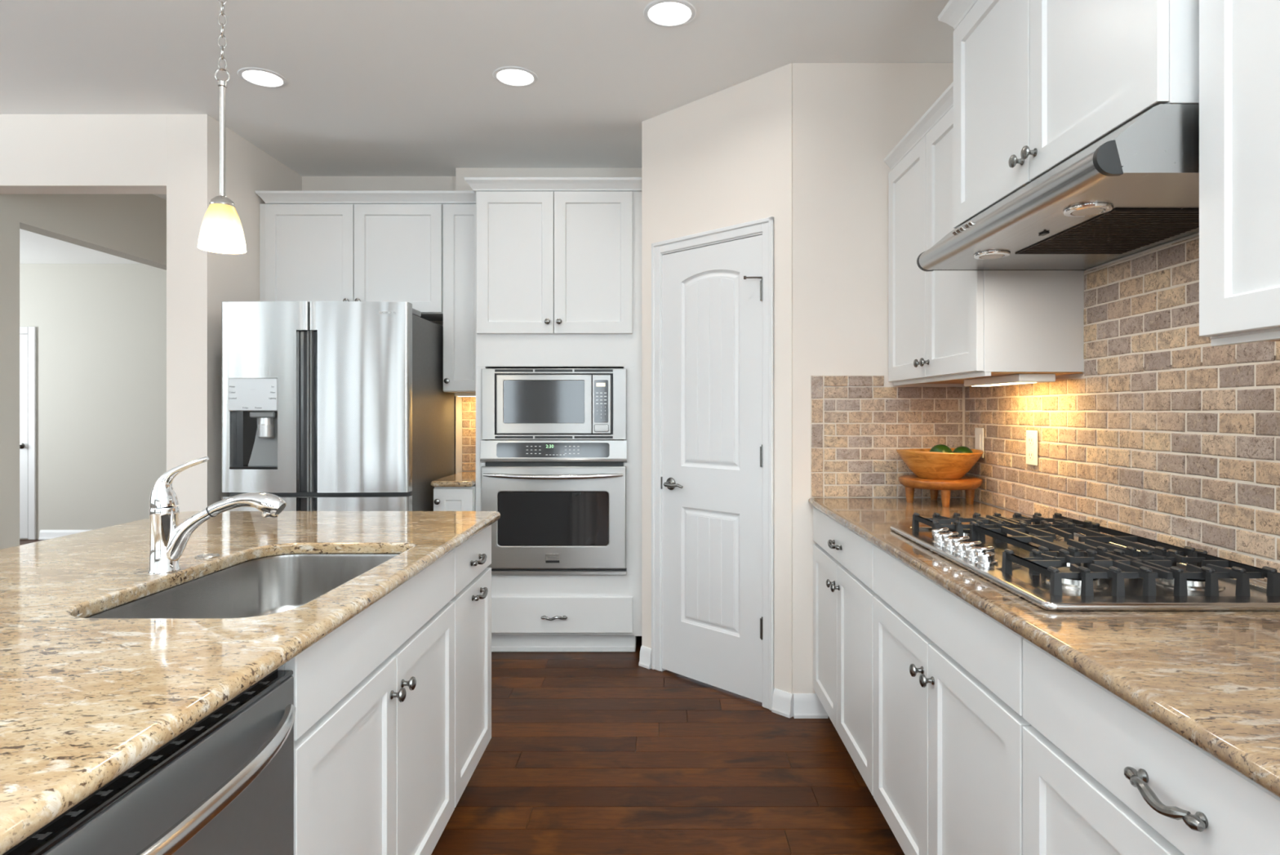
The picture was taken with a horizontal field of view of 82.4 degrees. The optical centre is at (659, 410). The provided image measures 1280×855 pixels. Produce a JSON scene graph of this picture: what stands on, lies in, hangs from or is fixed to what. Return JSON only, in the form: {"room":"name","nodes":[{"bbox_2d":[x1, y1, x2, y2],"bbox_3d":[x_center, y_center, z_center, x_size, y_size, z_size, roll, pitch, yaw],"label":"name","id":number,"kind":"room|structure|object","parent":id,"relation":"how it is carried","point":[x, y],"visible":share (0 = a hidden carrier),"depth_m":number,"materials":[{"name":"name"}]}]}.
{"room":"kitchen","nodes":[
{"label":"kitchen","id":0,"kind":"room"},
{"bbox_2d":[0,194,166,549],"bbox_3d":[-3.480,-0.088,5.492,0.120,2.736,3.515,0,0,0],"label":"wall","id":1,"kind":"structure","parent":0,"point":[131,227],"depth_m":4.01,"materials":[{"name":"paint"}]},
{"bbox_2d":[0,114,166,194],"bbox_3d":[-4.513,-0.088,3.663,4.174,2.736,0.139,0,0,0],"label":"wall","id":2,"kind":"structure","parent":0,"point":[40,153],"depth_m":3.59,"materials":[{"name":"paint"}]},
{"bbox_2d":[19,263,166,539],"bbox_3d":[-5.125,-0.088,7.330,5.850,2.736,0.140,0,0,0],"label":"wall","id":3,"kind":"structure","parent":0,"point":[101,328],"depth_m":7.26,"materials":[{"name":"paint"}]},
{"bbox_2d":[19,326,35,539],"bbox_3d":[-6.655,0.225,7.214,0.930,2.110,0.092,0,0,0],"label":"door","id":4,"kind":"structure","parent":3,"relation":"in","point":[24,331],"depth_m":7.24,"materials":[{"name":"paint"}]},
{"bbox_2d":[38,529,90,539],"bbox_3d":[-4.875,1.232,7.248,2.550,0.095,0.024,0,0,0],"label":"baseboard","id":5,"kind":"structure","parent":3,"relation":"attached to","point":[43,534],"depth_m":7.24,"materials":[{"name":"paint"}]},
{"bbox_2d":[166,114,302,511],"bbox_3d":[-2.326,-0.088,5.422,0.200,2.736,3.656,0,0,0],"label":"wall","id":6,"kind":"structure","parent":0,"point":[198,280],"depth_m":3.60,"materials":[{"name":"paint"}]},
{"bbox_2d":[19,539,905,854],"bbox_3d":[-3.878,1.290,0.903,10.756,0.020,13.335,0,0,0],"label":"floor","id":7,"kind":"structure","parent":0,"point":[586,753],"depth_m":2.56,"materials":[{"name":"brown wood"}]},
{"bbox_2d":[2,668,296,854],"bbox_3d":[-0.858,0.846,0.893,0.643,0.868,0.606,0,0,0],"label":"dishwasher","id":8,"kind":"object","parent":7,"relation":"on","point":[224,784],"visible":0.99,"depth_m":0.95,"materials":[{"name":"grey metal"}]},
{"bbox_2d":[221,301,454,511],"bbox_3d":[-1.675,0.377,3.938,0.909,1.806,0.845,0,0,0],"label":"refrigerator","id":9,"kind":"object","parent":7,"relation":"on","point":[326,406],"visible":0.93,"depth_m":3.53,"materials":[{"name":"grey metal"}]},
{"bbox_2d":[277,549,454,854],"bbox_3d":[-0.883,0.838,1.667,0.632,0.884,0.933,0,0,0],"label":"base cabinet","id":10,"kind":"object","parent":7,"relation":"on","point":[374,697],"visible":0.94,"depth_m":1.58,"materials":[{"name":"paint"}]},
{"bbox_2d":[433,484,475,511],"bbox_3d":[-1.072,0.838,4.072,0.208,0.884,0.627,0,0,0],"label":"base cabinet","id":11,"kind":"object","parent":7,"relation":"on","point":[445,498],"visible":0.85,"depth_m":3.79,"materials":[{"name":"paint"}]},
{"bbox_2d":[431,471,475,486],"bbox_3d":[-1.077,0.380,4.077,0.221,0.031,0.622,0,0,0],"label":"countertop","id":12,"kind":"structure","parent":11,"relation":"on","point":[464,478],"depth_m":3.80,"materials":[{"name":"beige stone"}]},
{"bbox_2d":[448,524,491,807],"bbox_3d":[-0.881,0.838,2.368,0.636,0.884,0.465,0,0,0],"label":"base cabinet","id":13,"kind":"object","parent":7,"relation":"on","point":[472,599],"visible":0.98,"depth_m":2.34,"materials":[{"name":"paint"}]},
{"bbox_2d":[0,511,500,854],"bbox_3d":[-1.159,0.380,1.541,1.168,0.031,2.242,0,0,0],"label":"countertop","id":14,"kind":"structure","parent":13,"relation":"on","point":[83,700],"depth_m":1.19,"materials":[{"name":"beige stone"}]},
{"bbox_2d":[194,553,219,558],"bbox_3d":[-1.128,0.361,1.822,0.054,0.005,0.054,0,0,0],"label":"cover","id":15,"kind":"object","parent":14,"relation":"on","point":[203,555],"visible":1,"depth_m":1.81,"materials":[{"name":"silver metal"}]},
{"bbox_2d":[147,456,286,573],"bbox_3d":[-1.005,0.234,1.662,0.305,0.259,0.062,0,0,0],"label":"faucet","id":16,"kind":"object","parent":14,"relation":"on","point":[168,539],"visible":1,"depth_m":1.65,"materials":[{"name":"silver metal"}]},
{"bbox_2d":[85,553,399,617],"bbox_3d":[-0.877,0.488,1.647,0.469,0.184,0.765,0,0,0],"label":"sink","id":17,"kind":"object","parent":14,"relation":"in","point":[270,584],"visible":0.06,"depth_m":1.94,"materials":[{"name":"silver metal"}]},
{"bbox_2d":[464,177,641,651],"bbox_3d":[-0.553,0.036,4.079,0.919,2.486,0.612,0,0,0],"label":"tall cabinet","id":18,"kind":"object","parent":7,"relation":"on","point":[558,260],"visible":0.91,"depth_m":3.82,"materials":[{"name":"paint"}]},
{"bbox_2d":[480,439,626,574],"bbox_3d":[-0.553,0.506,4.037,0.762,0.700,0.586,0,0,0],"label":"wall oven","id":19,"kind":"object","parent":18,"relation":"in","point":[561,504],"visible":0.98,"depth_m":3.80,"materials":[{"name":"silver metal"}]},
{"bbox_2d":[481,368,626,439],"bbox_3d":[-0.552,-0.034,4.016,0.756,0.371,0.428,0,0,0],"label":"microwave","id":20,"kind":"object","parent":18,"relation":"in","point":[517,403],"visible":1,"depth_m":3.81,"materials":[{"name":"silver metal"}]},
{"bbox_2d":[813,506,878,795],"bbox_3d":[0.942,0.838,2.631,0.672,0.884,0.861,0,0,0],"label":"base cabinet","id":21,"kind":"object","parent":7,"relation":"on","point":[843,593],"visible":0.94,"depth_m":2.56,"materials":[{"name":"paint"}]},
{"bbox_2d":[873,544,1031,854],"bbox_3d":[0.944,0.838,1.748,0.668,0.884,0.902,0,0,0],"label":"base cabinet","id":22,"kind":"object","parent":7,"relation":"on","point":[948,721],"visible":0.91,"depth_m":1.68,"materials":[{"name":"paint"}]},
{"bbox_2d":[1022,638,1279,854],"bbox_3d":[0.942,0.838,0.914,0.672,0.884,0.761,0,0,0],"label":"base cabinet","id":23,"kind":"object","parent":7,"relation":"on","point":[1101,775],"visible":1,"depth_m":1.03,"materials":[{"name":"paint"}]},
{"bbox_2d":[808,497,1279,797],"bbox_3d":[0.951,0.380,1.782,0.657,0.031,2.563,0,0,0],"label":"countertop","id":24,"kind":"structure","parent":23,"relation":"on","point":[1211,678],"depth_m":1.13,"materials":[{"name":"beige stone"}]},
{"bbox_2d":[897,474,982,506],"bbox_3d":[1.098,0.314,2.868,0.310,0.100,0.310,0,0,0],"label":"wooden stand","id":25,"kind":"object","parent":24,"relation":"on","point":[969,484],"visible":0.82,"depth_m":2.77,"materials":[{"name":"brown wood"}]},
{"bbox_2d":[896,448,983,479],"bbox_3d":[1.096,0.208,2.868,0.320,0.111,0.320,0,0,0],"label":"wooden bowl","id":26,"kind":"object","parent":25,"relation":"on","point":[924,463],"visible":0.95,"depth_m":2.77,"materials":[{"name":"brown wood"}]},
{"bbox_2d":[929,444,952,453],"bbox_3d":[1.086,0.172,2.823,0.090,0.083,0.090,0,0,0],"label":"fruit","id":27,"kind":"object","parent":26,"relation":"in","point":[940,447],"visible":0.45,"depth_m":2.80,"materials":[{"name":"green food"}]},
{"bbox_2d":[952,445,973,453],"bbox_3d":[1.174,0.176,2.833,0.082,0.076,0.082,0,0,0],"label":"fruit","id":28,"kind":"object","parent":26,"relation":"in","point":[962,449],"visible":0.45,"depth_m":2.81,"materials":[{"name":"green food"}]},
{"bbox_2d":[889,512,1279,610],"bbox_3d":[0.963,0.333,1.779,0.527,0.060,0.914,0,0,0],"label":"gas cooktop","id":29,"kind":"object","parent":24,"relation":"in","point":[1067,563],"visible":1,"depth_m":1.53,"materials":[{"name":"silver metal"}]},
{"bbox_2d":[302,168,641,473],"bbox_3d":[-1.158,-0.088,4.545,2.136,2.736,0.310,0,0,0],"label":"wall","id":30,"kind":"structure","parent":0,"point":[457,183],"depth_m":4.39,"materials":[{"name":"paint"}]},
{"bbox_2d":[254,191,443,320],"bbox_3d":[-1.714,-0.872,4.199,1.021,0.668,0.379,0,0,0],"label":"upper cabinet","id":31,"kind":"object","parent":30,"relation":"attached to","point":[315,246],"visible":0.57,"depth_m":4.05,"materials":[{"name":"paint"}]},
{"bbox_2d":[440,191,475,392],"bbox_3d":[-1.085,-0.655,4.199,0.234,1.104,0.377,0,0,0],"label":"upper cabinet","id":32,"kind":"object","parent":30,"relation":"attached to","point":[459,206],"visible":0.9,"depth_m":4.05,"materials":[{"name":"paint"}]},
{"bbox_2d":[454,392,475,396],"bbox_3d":[-1.083,-0.091,4.240,0.195,0.022,0.080,0,0,0],"label":"light","id":33,"kind":"object","parent":32,"relation":"attached to","point":[459,394],"visible":0.58,"depth_m":4.20,"materials":[{"name":"white plastic"}]},
{"bbox_2d":[462,396,475,471],"bbox_3d":[-1.077,0.131,4.385,0.221,0.464,0.007,0,0,0],"label":"tile backsplash","id":34,"kind":"structure","parent":30,"relation":"attached to","point":[468,403],"depth_m":4.38,"materials":[{"name":"stone"}]},
{"bbox_2d":[0,0,954,263],"bbox_3d":[-3.350,-1.507,0.850,9.700,0.100,13.200,0,0,0],"label":"ceiling","id":35,"kind":"structure","parent":0,"point":[373,87],"depth_m":3.07,"materials":[{"name":"paint"}]},
{"bbox_2d":[197,0,246,253],"bbox_3d":[-1.197,-0.948,2.000,0.119,1.017,0.119,0,0,0],"label":"pendant light","id":36,"kind":"object","parent":35,"relation":"hanging from","point":[221,231],"visible":1,"depth_m":1.99,"materials":[{"name":"beige glass"}]},
{"bbox_2d":[237,66,288,88],"bbox_3d":[-1.738,-1.454,3.200,0.195,0.006,0.195,0,0,0],"label":"recessed light","id":37,"kind":"object","parent":35,"relation":"in","point":[260,77],"visible":1,"depth_m":3.19,"materials":[{"name":"paint"}]},
{"bbox_2d":[492,66,537,87],"bbox_3d":[-0.631,-1.454,3.190,0.195,0.006,0.195,0,0,0],"label":"recessed light","id":38,"kind":"object","parent":35,"relation":"in","point":[512,76],"visible":1,"depth_m":3.18,"materials":[{"name":"paint"}]},
{"bbox_2d":[643,0,696,27],"bbox_3d":[0.036,-1.454,2.679,0.195,0.006,0.195,0,0,0],"label":"recessed light","id":39,"kind":"object","parent":35,"relation":"in","point":[662,13],"visible":1,"depth_m":2.67,"materials":[{"name":"paint"}]},
{"bbox_2d":[641,62,792,693],"bbox_3d":[0.269,-0.088,3.416,0.897,2.736,0.110,0,0,44],"label":"wall","id":40,"kind":"structure","parent":0,"point":[722,158],"depth_m":3.25,"materials":[{"name":"paint"}]},
{"bbox_2d":[638,644,651,668],"bbox_3d":[-0.072,1.232,3.654,0.074,0.095,0.024,0,0,44],"label":"baseboard","id":41,"kind":"structure","parent":40,"relation":"attached to","point":[645,659],"depth_m":3.65,"materials":[{"name":"paint"}]},
{"bbox_2d":[651,216,773,710],"bbox_3d":[0.246,0.227,3.396,0.729,2.107,0.171,0,0,44],"label":"door","id":42,"kind":"structure","parent":40,"relation":"in","point":[713,291],"depth_m":3.37,"materials":[{"name":"paint"}]},
{"bbox_2d":[771,687,792,717],"bbox_3d":[0.516,1.232,3.083,0.091,0.095,0.024,0,0,44],"label":"baseboard","id":43,"kind":"structure","parent":40,"relation":"attached to","point":[782,700],"depth_m":3.08,"materials":[{"name":"paint"}]},
{"bbox_2d":[792,62,964,715],"bbox_3d":[0.918,-0.088,3.124,0.723,2.736,0.120,0,0,0],"label":"wall","id":44,"kind":"structure","parent":0,"point":[847,117],"depth_m":3.06,"materials":[{"name":"paint"}]},
{"bbox_2d":[793,693,827,718],"bbox_3d":[0.629,1.232,3.052,0.141,0.095,0.024,0,0,0],"label":"baseboard","id":45,"kind":"structure","parent":44,"relation":"attached to","point":[806,705],"depth_m":3.05,"materials":[{"name":"paint"}]},
{"bbox_2d":[810,375,964,497],"bbox_3d":[0.955,0.108,3.059,0.646,0.510,0.007,0,0,0],"label":"tile backsplash","id":46,"kind":"structure","parent":44,"relation":"attached to","point":[857,433],"depth_m":3.06,"materials":[{"name":"stone"}]},
{"bbox_2d":[964,232,1275,583],"bbox_3d":[1.340,-0.088,-1.218,0.120,2.737,8.804,0,0,0],"label":"wall","id":47,"kind":"structure","parent":0,"point":[1082,373],"depth_m":2.09,"materials":[{"name":"paint"}]},
{"bbox_2d":[884,81,1084,385],"bbox_3d":[1.102,-0.578,2.631,0.354,0.948,0.862,0,0,0],"label":"upper cabinet","id":48,"kind":"object","parent":47,"relation":"attached to","point":[945,326],"visible":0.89,"depth_m":2.43,"materials":[{"name":"paint"}]},
{"bbox_2d":[964,373,1055,386],"bbox_3d":[1.145,-0.099,2.417,0.110,0.026,0.405,0,0,0],"label":"light","id":49,"kind":"object","parent":48,"relation":"attached to","point":[1015,379],"visible":1,"depth_m":2.29,"materials":[{"name":"white plastic"}]},
{"bbox_2d":[973,382,1036,386],"bbox_3d":[1.135,-0.087,2.425,0.060,0.002,0.330,0,0,0],"label":"diffuser","id":50,"kind":"object","parent":49,"relation":"attached to","point":[975,384],"depth_m":2.42,"materials":[{"name":"white plastic"}]},
{"bbox_2d":[937,0,1199,228],"bbox_3d":[1.064,-0.876,1.744,0.428,0.666,1.003,0,0,0],"label":"upper cabinet","id":51,"kind":"object","parent":47,"relation":"attached to","point":[1037,83],"visible":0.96,"depth_m":1.67,"materials":[{"name":"paint"}]},
{"bbox_2d":[916,103,1199,271],"bbox_3d":[1.024,-0.477,1.744,0.508,0.130,0.905,0,0,0],"label":"range hood","id":52,"kind":"object","parent":51,"relation":"attached to","point":[1135,189],"visible":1,"depth_m":1.54,"materials":[{"name":"silver metal"}]},
{"bbox_2d":[964,234,1279,582],"bbox_3d":[1.275,-0.027,1.776,0.007,0.780,2.552,0,0,0],"label":"tile backsplash","id":53,"kind":"structure","parent":47,"relation":"attached to","point":[1187,454],"depth_m":1.89,"materials":[{"name":"stone"}]},
{"bbox_2d":[974,427,984,457],"bbox_3d":[1.265,0.127,2.895,0.008,0.118,0.074,0,0,0],"label":"light switch","id":54,"kind":"object","parent":53,"relation":"attached to","point":[979,432],"visible":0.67,"depth_m":2.88,"materials":[{"name":"white plastic"}]},
{"bbox_2d":[1026,430,1037,466],"bbox_3d":[1.265,0.127,2.488,0.008,0.118,0.074,0,0,0],"label":"electrical outlet","id":55,"kind":"object","parent":53,"relation":"attached to","point":[1031,435],"visible":1,"depth_m":2.48,"materials":[{"name":"white plastic"}]},
{"bbox_2d":[1028,435,1033,445],"bbox_3d":[1.263,0.102,2.488,0.002,0.034,0.032,0,0,0],"label":"socket","id":56,"kind":"object","parent":55,"relation":"attached to","point":[1030,437],"depth_m":2.48,"materials":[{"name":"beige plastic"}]},
{"bbox_2d":[1028,449,1033,460],"bbox_3d":[1.263,0.152,2.488,0.002,0.034,0.032,0,0,0],"label":"socket","id":57,"kind":"object","parent":55,"relation":"attached to","point":[1030,451],"depth_m":2.48,"materials":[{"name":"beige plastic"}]},
{"bbox_2d":[1199,0,1279,346],"bbox_3d":[1.092,-0.582,0.861,0.374,0.940,0.822,0,0,0],"label":"upper cabinet","id":58,"kind":"object","parent":47,"relation":"attached to","point":[1239,40],"visible":1,"depth_m":1.19,"materials":[{"name":"paint"}]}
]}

